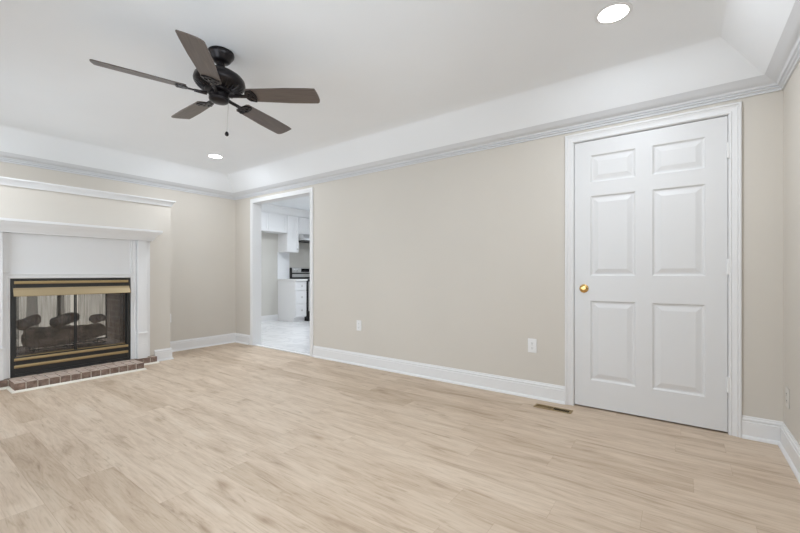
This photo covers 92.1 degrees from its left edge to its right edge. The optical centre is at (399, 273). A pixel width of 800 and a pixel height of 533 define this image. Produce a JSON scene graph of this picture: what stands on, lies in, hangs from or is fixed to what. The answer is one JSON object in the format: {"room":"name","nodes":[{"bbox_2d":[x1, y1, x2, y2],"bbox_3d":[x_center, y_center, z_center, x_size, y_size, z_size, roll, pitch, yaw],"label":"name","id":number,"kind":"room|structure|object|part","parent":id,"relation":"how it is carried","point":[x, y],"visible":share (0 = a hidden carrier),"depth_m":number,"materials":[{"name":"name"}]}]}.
{"room":"living room","nodes":[
{"label":"living room","id":0,"kind":"room"},
{"bbox_2d":[12,278,104,338],"bbox_3d":[-6.488,-0.250,5.469,0.130,2.680,5.286,0,0,36],"label":"wall","id":1,"kind":"structure","parent":0,"point":[88,305],"depth_m":6.55,"materials":[{"name":"beige paint"}]},
{"bbox_2d":[0,185,169,355],"bbox_3d":[-3.481,0.080,4.048,0.455,1.901,1.804,0,0,36],"label":"wall","id":2,"kind":"structure","parent":0,"point":[15,202],"depth_m":4.21,"materials":[{"name":"beige paint"}]},
{"bbox_2d":[10,278,130,377],"bbox_3d":[-3.494,0.498,4.057,0.672,0.905,0.942,0,0,36],"label":"fireplace","id":3,"kind":"object","parent":2,"relation":"in","point":[23,362],"depth_m":3.91,"materials":[{"name":"black metal"}]},
{"bbox_3d":[-3.421,0.476,3.730,0.016,0.584,0.439,0,0,36],"label":"glass door","id":4,"kind":"part","parent":3,"relation":"part of","materials":[{"name":"clear glass"}]},
{"bbox_2d":[23,323,102,339],"bbox_3d":[-3.563,0.636,4.111,0.197,0.190,0.641,0,0,36],"label":"log","id":5,"kind":"object","parent":3,"relation":"on","point":[49,327],"visible":0.11,"depth_m":3.99,"materials":[{"name":"brown wood"}]},
{"bbox_3d":[-3.758,0.507,4.250,0.019,0.886,0.940,0,0,36],"label":"frame","id":6,"kind":"part","parent":3,"relation":"part of","materials":[{"name":"black metal"}]},
{"bbox_2d":[21,324,105,347],"bbox_3d":[-3.439,0.637,3.976,0.192,0.189,0.652,0,0,36],"label":"log","id":7,"kind":"object","parent":3,"relation":"on","point":[30,338],"visible":0.94,"depth_m":3.88,"materials":[{"name":"brown wood"}]},
{"bbox_2d":[19,314,40,330],"bbox_3d":[-3.672,0.478,3.807,0.130,0.142,0.222,0,0,-15],"label":"log","id":8,"kind":"object","parent":7,"relation":"on","point":[29,321],"visible":0.86,"depth_m":3.77,"materials":[{"name":"brown wood"}]},
{"bbox_2d":[49,312,79,327],"bbox_3d":[-3.507,0.487,4.044,0.124,0.144,0.286,0,0,-5],"label":"log","id":9,"kind":"object","parent":7,"relation":"on","point":[64,320],"visible":0.79,"depth_m":3.96,"materials":[{"name":"brown wood"}]},
{"bbox_2d":[89,314,105,323],"bbox_3d":[-3.330,0.495,4.262,0.099,0.101,0.201,0,0,-7],"label":"log","id":10,"kind":"object","parent":7,"relation":"on","point":[96,318],"visible":1,"depth_m":4.19,"materials":[{"name":"brown wood"}]},
{"bbox_3d":[-3.499,0.750,4.061,0.320,0.035,0.620,0,0,36],"label":"fire grate","id":11,"kind":"part","parent":3,"relation":"part of","materials":[{"name":"black metal"}]},
{"bbox_2d":[13,286,130,296],"bbox_3d":[-3.248,0.172,3.878,0.063,0.077,0.920,0,0,36],"label":"hood","id":12,"kind":"object","parent":3,"relation":"attached to","point":[18,291],"depth_m":3.81,"materials":[{"name":"gold metal"}]},
{"bbox_3d":[-3.160,0.476,4.088,0.016,0.584,0.439,0,0,36],"label":"glass door","id":13,"kind":"part","parent":3,"relation":"part of","materials":[{"name":"clear glass"}]},
{"bbox_2d":[0,217,162,380],"bbox_3d":[-3.223,0.231,3.860,0.182,1.439,1.488,0,0,36],"label":"fireplace mantel","id":14,"kind":"object","parent":2,"relation":"attached to","point":[28,248],"visible":1,"depth_m":3.87,"materials":[{"name":"white paint"}]},
{"bbox_3d":[-3.275,0.472,3.898,0.052,0.955,1.048,0,0,36],"label":"opening moulding","id":15,"kind":"part","parent":14,"relation":"part of","materials":[{"name":"white paint"}]},
{"bbox_2d":[0,217,162,240],"bbox_3d":[-3.223,-0.429,3.860,0.182,0.119,1.488,0,0,36],"label":"mantel shelf","id":16,"kind":"object","parent":14,"relation":"attached to","point":[8,226],"depth_m":3.79,"materials":[{"name":"white paint"}]},
{"bbox_2d":[0,176,175,206],"bbox_3d":[-3.462,-0.839,4.034,0.500,0.067,1.896,0,0,36],"label":"trim","id":17,"kind":"structure","parent":2,"relation":"attached to","point":[8,181],"depth_m":3.92,"materials":[{"name":"white paint"}]},
{"bbox_2d":[154,348,173,361],"bbox_3d":[-2.969,0.961,4.700,0.453,0.138,0.203,0,0,36],"label":"baseboard","id":18,"kind":"structure","parent":2,"relation":"attached to","point":[162,354],"depth_m":4.57,"materials":[{"name":"white paint"}]},
{"bbox_2d":[0,161,235,340],"bbox_3d":[-4.081,-0.250,3.712,0.120,2.680,5.286,0,0,36],"label":"wall","id":19,"kind":"structure","parent":0,"point":[202,227],"depth_m":5.32,"materials":[{"name":"beige paint"}]},
{"bbox_2d":[170,333,249,351],"bbox_3d":[-2.639,0.961,5.258,0.388,0.138,1.088,0,0,36],"label":"baseboard","id":20,"kind":"structure","parent":19,"relation":"attached to","point":[180,345],"depth_m":5.47,"materials":[{"name":"white paint"}]},
{"bbox_2d":[261,232,309,315],"bbox_3d":[-2.650,-0.250,8.616,0.150,2.680,4.064,0,0,36],"label":"wall","id":21,"kind":"structure","parent":0,"point":[269,241],"depth_m":8.32,"materials":[{"name":"paint"}]},
{"bbox_2d":[261,314,277,322],"bbox_3d":[-3.224,0.961,7.679,0.028,0.138,1.874,0,0,36],"label":"baseboard","id":22,"kind":"structure","parent":21,"relation":"attached to","point":[268,318],"depth_m":8.26,"materials":[{"name":"white paint"}]},
{"bbox_2d":[261,211,286,233],"bbox_3d":[-2.816,-1.062,7.989,0.320,0.384,0.906,0,0,36],"label":"upper cabinet","id":23,"kind":"object","parent":21,"relation":"attached to","point":[274,223],"visible":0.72,"depth_m":8.01,"materials":[{"name":"white paint"}]},
{"bbox_3d":[-2.828,-1.062,7.718,0.020,0.378,0.446,0,0,36],"label":"door","id":24,"kind":"part","parent":23,"relation":"part of","materials":[{"name":"white paint"}]},
{"bbox_3d":[-2.561,-1.062,8.084,0.020,0.378,0.446,0,0,36],"label":"door","id":25,"kind":"part","parent":23,"relation":"part of","materials":[{"name":"white paint"}]},
{"bbox_2d":[277,252,288,278],"bbox_3d":[-2.588,-0.173,8.564,0.012,0.581,0.315,0,0,36],"label":"backsplash","id":26,"kind":"structure","parent":21,"relation":"attached to","point":[282,258],"depth_m":8.54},
{"bbox_2d":[278,215,298,252],"bbox_3d":[-2.443,-0.860,8.476,0.348,0.789,0.308,0,0,36],"label":"upper cabinet","id":27,"kind":"object","parent":21,"relation":"attached to","point":[288,242],"visible":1,"depth_m":8.39,"materials":[{"name":"white paint"}]},
{"bbox_3d":[-2.333,-0.860,8.396,0.020,0.783,0.302,0,0,36],"label":"cabinet door","id":28,"kind":"part","parent":27,"relation":"part of","materials":[{"name":"white paint"}]},
{"bbox_2d":[299,234,309,242],"bbox_3d":[-2.064,-0.794,8.867,0.500,0.159,0.756,0,0,36],"label":"range hood","id":29,"kind":"object","parent":21,"relation":"attached to","point":[303,238],"visible":0.32,"depth_m":8.51,"materials":[{"name":"silver metal"}]},
{"bbox_2d":[299,217,309,233],"bbox_3d":[-2.137,-1.065,8.920,0.320,0.379,0.758,0,0,36],"label":"upper cabinet","id":30,"kind":"object","parent":21,"relation":"attached to","point":[304,223],"visible":0.27,"depth_m":8.65,"materials":[{"name":"white paint"}]},
{"bbox_2d":[261,210,309,218],"bbox_3d":[-2.495,-1.333,8.423,0.329,0.155,3.934,0,0,36],"label":"wall","id":31,"kind":"structure","parent":0,"point":[261,210],"depth_m":8.21,"materials":[{"name":"white paint"}]},
{"bbox_2d":[267,196,309,210],"bbox_3d":[-0.792,-1.500,7.180,4.545,0.180,3.934,0,0,36],"label":"ceiling","id":32,"kind":"structure","parent":0,"point":[303,203],"depth_m":7.76,"materials":[{"name":"white paint"}]},
{"bbox_2d":[0,0,795,192],"bbox_3d":[-1.220,-1.389,2.509,5.921,0.402,3.856,0,0,36],"label":"ceiling","id":33,"kind":"structure","parent":0,"point":[390,78],"depth_m":2.63,"materials":[{"name":"white paint"}]},
{"bbox_2d":[89,30,319,135],"bbox_3d":[-1.141,-1.149,2.411,1.250,0.528,1.196,0,0,-13],"label":"ceiling fan","id":34,"kind":"object","parent":33,"relation":"hanging from","point":[221,83],"visible":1,"depth_m":2.40,"materials":[{"name":"black metal"}]},
{"bbox_3d":[-1.506,-1.157,2.240,0.461,0.006,0.134,3,13,-32],"label":"blade","id":35,"kind":"part","parent":34,"relation":"part of","materials":[{"name":"brown wood"}]},
{"bbox_3d":[-1.468,-1.152,2.727,0.461,0.006,0.134,2,13,40],"label":"blade","id":36,"kind":"part","parent":34,"relation":"part of","materials":[{"name":"brown wood"}]},
{"bbox_3d":[-1.055,-1.136,2.054,0.134,0.006,0.461,16,-3,-13],"label":"blade","id":37,"kind":"part","parent":34,"relation":"part of","materials":[{"name":"brown wood"}]},
{"bbox_3d":[-0.994,-1.128,2.841,0.134,0.006,0.461,-11,-6,22],"label":"blade","id":38,"kind":"part","parent":34,"relation":"part of","materials":[{"name":"brown wood"}]},
{"bbox_3d":[-0.739,-1.119,2.425,0.461,0.006,0.134,3,-13,4],"label":"blade","id":39,"kind":"part","parent":34,"relation":"part of","materials":[{"name":"brown wood"}]},
{"bbox_2d":[207,154,223,158],"bbox_3d":[-2.215,-1.406,4.624,0.184,0.006,0.184,0,0,36],"label":"recessed light","id":40,"kind":"object","parent":33,"relation":"in","point":[216,156],"visible":1,"depth_m":4.63,"materials":[{"name":"white paint"}]},
{"bbox_2d":[594,1,632,24],"bbox_3d":[1.153,-1.406,2.086,0.184,0.006,0.184,0,0,36],"label":"recessed light","id":41,"kind":"object","parent":33,"relation":"in","point":[614,12],"visible":1,"depth_m":2.08,"materials":[{"name":"white paint"}]},
{"bbox_2d":[0,321,799,532],"bbox_3d":[-0.717,1.060,4.658,7.741,0.060,8.020,0,0,36],"label":"floor","id":42,"kind":"structure","parent":0,"point":[234,437],"depth_m":2.14,"materials":[{"name":"brown wood"}]},
{"bbox_2d":[0,355,159,393],"bbox_3d":[-3.159,0.991,3.813,0.340,0.077,1.484,0,0,36],"label":"hearth","id":43,"kind":"object","parent":42,"relation":"on","point":[61,377],"visible":0.99,"depth_m":3.69,"materials":[{"name":"brown brick"}]},
{"bbox_2d":[253,344,309,355],"bbox_3d":[-1.609,1.024,5.194,1.222,0.012,0.047,0,0,36],"label":"threshold","id":44,"kind":"object","parent":42,"relation":"on","point":[253,344],"visible":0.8,"depth_m":5.17,"materials":[{"name":"white paint"}]},
{"bbox_2d":[278,281,305,321],"bbox_3d":[-2.334,0.592,8.385,0.634,0.874,0.293,0,0,36],"label":"base cabinet","id":45,"kind":"object","parent":42,"relation":"on","point":[291,294],"visible":1,"depth_m":8.24,"materials":[{"name":"white paint"}]},
{"bbox_2d":[277,279,307,280],"bbox_3d":[-2.340,0.136,8.380,0.630,0.036,0.311,0,0,36],"label":"countertop","id":46,"kind":"structure","parent":45,"relation":"on","point":[277,279],"depth_m":8.23,"materials":[{"name":"white stone"}]},
{"bbox_3d":[-2.109,0.260,8.221,0.020,0.184,0.275,0,0,36],"label":"drawer","id":47,"kind":"part","parent":45,"relation":"part of","materials":[{"name":"white paint"}]},
{"bbox_3d":[-2.109,0.501,8.221,0.020,0.262,0.275,0,0,36],"label":"drawer","id":48,"kind":"part","parent":45,"relation":"part of","materials":[{"name":"white paint"}]},
{"bbox_3d":[-2.109,0.781,8.221,0.020,0.262,0.275,0,0,36],"label":"drawer","id":49,"kind":"part","parent":45,"relation":"part of","materials":[{"name":"white paint"}]},
{"bbox_2d":[290,268,309,320],"bbox_3d":[-1.975,0.447,8.785,0.717,1.164,0.760,0,0,36],"label":"range","id":50,"kind":"object","parent":42,"relation":"on","point":[295,273],"visible":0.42,"depth_m":8.67,"materials":[{"name":"black metal"}]},
{"bbox_3d":[-2.200,-0.076,8.954,0.010,0.112,0.744,0,0,36],"label":"backguard panel","id":51,"kind":"part","parent":50,"relation":"part of","materials":[{"name":"silver metal"}]},
{"bbox_3d":[-1.744,0.490,8.616,0.034,0.640,0.744,0,0,36],"label":"oven door","id":52,"kind":"part","parent":50,"relation":"part of","materials":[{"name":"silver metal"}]},
{"bbox_2d":[533,403,572,413],"bbox_3d":[1.165,1.056,2.937,0.270,0.063,0.082,0,0,36],"label":"floor vent","id":53,"kind":"object","parent":42,"relation":"in","point":[536,404],"visible":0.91,"depth_m":2.94,"materials":[{"name":"gold metal"}]},
{"bbox_2d":[236,90,782,421],"bbox_3d":[-1.247,-0.250,4.996,9.156,2.680,0.130,0,0,36],"label":"wall","id":54,"kind":"structure","parent":0,"point":[457,262],"depth_m":3.50,"materials":[{"name":"beige paint"}]},
{"bbox_2d":[250,187,312,356],"bbox_3d":[-1.582,-0.020,5.231,1.336,2.100,0.150,0,0,36],"label":"door frame","id":55,"kind":"structure","parent":54,"relation":"attached to","point":[255,204],"depth_m":5.55,"materials":[{"name":"white paint"}]},
{"bbox_2d":[357,320,360,330],"bbox_3d":[-0.462,0.584,4.337,0.072,0.116,0.008,0,0,36],"label":"wall outlet","id":56,"kind":"object","parent":54,"relation":"attached to","point":[358,321],"visible":1,"depth_m":4.33,"materials":[{"name":"white plastic"}]},
{"bbox_2d":[0,0,799,199],"bbox_3d":[-1.220,-1.147,2.509,5.921,0.083,3.856,0,0,36],"label":"crown molding","id":57,"kind":"structure","parent":54,"relation":"attached to","point":[785,58],"depth_m":3.10,"materials":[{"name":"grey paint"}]},
{"bbox_2d":[312,346,564,404],"bbox_3d":[0.111,0.961,3.907,2.944,0.138,0.028,0,0,36],"label":"baseboard","id":58,"kind":"structure","parent":54,"relation":"attached to","point":[547,392],"depth_m":3.63,"materials":[{"name":"white paint"}]},
{"bbox_2d":[528,338,536,352],"bbox_3d":[1.097,0.598,3.200,0.072,0.116,0.008,0,0,36],"label":"wall outlet","id":59,"kind":"object","parent":54,"relation":"attached to","point":[532,343],"visible":1,"depth_m":3.19,"materials":[{"name":"white plastic"}]},
{"bbox_2d":[565,101,741,437],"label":"door","id":60,"kind":"structure","parent":54,"relation":"in","point":[653,207],"depth_m":2.70,"materials":[{"name":"white paint"}]},
{"bbox_2d":[742,415,783,444],"bbox_3d":[2.224,0.961,2.366,0.189,0.138,0.028,0,0,36],"label":"baseboard","id":61,"kind":"structure","parent":54,"relation":"attached to","point":[753,428],"depth_m":2.37,"materials":[{"name":"white paint"}]},
{"bbox_2d":[783,61,799,444],"bbox_3d":[1.186,-0.250,0.673,0.130,2.680,3.986,0,0,36],"label":"wall","id":62,"kind":"structure","parent":0,"point":[791,92],"depth_m":2.15,"materials":[{"name":"beige paint"}]},
{"bbox_2d":[786,386,789,408],"bbox_3d":[2.224,0.712,2.215,0.008,0.116,0.072,0,0,36],"label":"wall outlet","id":63,"kind":"object","parent":62,"relation":"attached to","point":[787,388],"visible":1,"depth_m":2.20,"materials":[{"name":"white plastic"}]},
{"bbox_2d":[778,423,799,483],"bbox_3d":[1.152,0.961,0.761,0.028,0.138,3.827,0,0,36],"label":"baseboard","id":64,"kind":"structure","parent":62,"relation":"attached to","point":[790,448],"depth_m":2.10,"materials":[{"name":"white paint"}]},
{"bbox_3d":[0.405,-0.250,8.822,4.545,2.680,0.130,0,0,36],"label":"wall","id":65,"kind":"structure","parent":0,"visible":0},
{"bbox_2d":[261,203,309,217],"bbox_3d":[-2.327,-1.340,8.300,0.085,0.140,3.934,0,0,36],"label":"crown molding","id":66,"kind":"structure","parent":65,"relation":"attached to","point":[264,207],"depth_m":8.15,"materials":[{"name":"white paint"}]}
]}

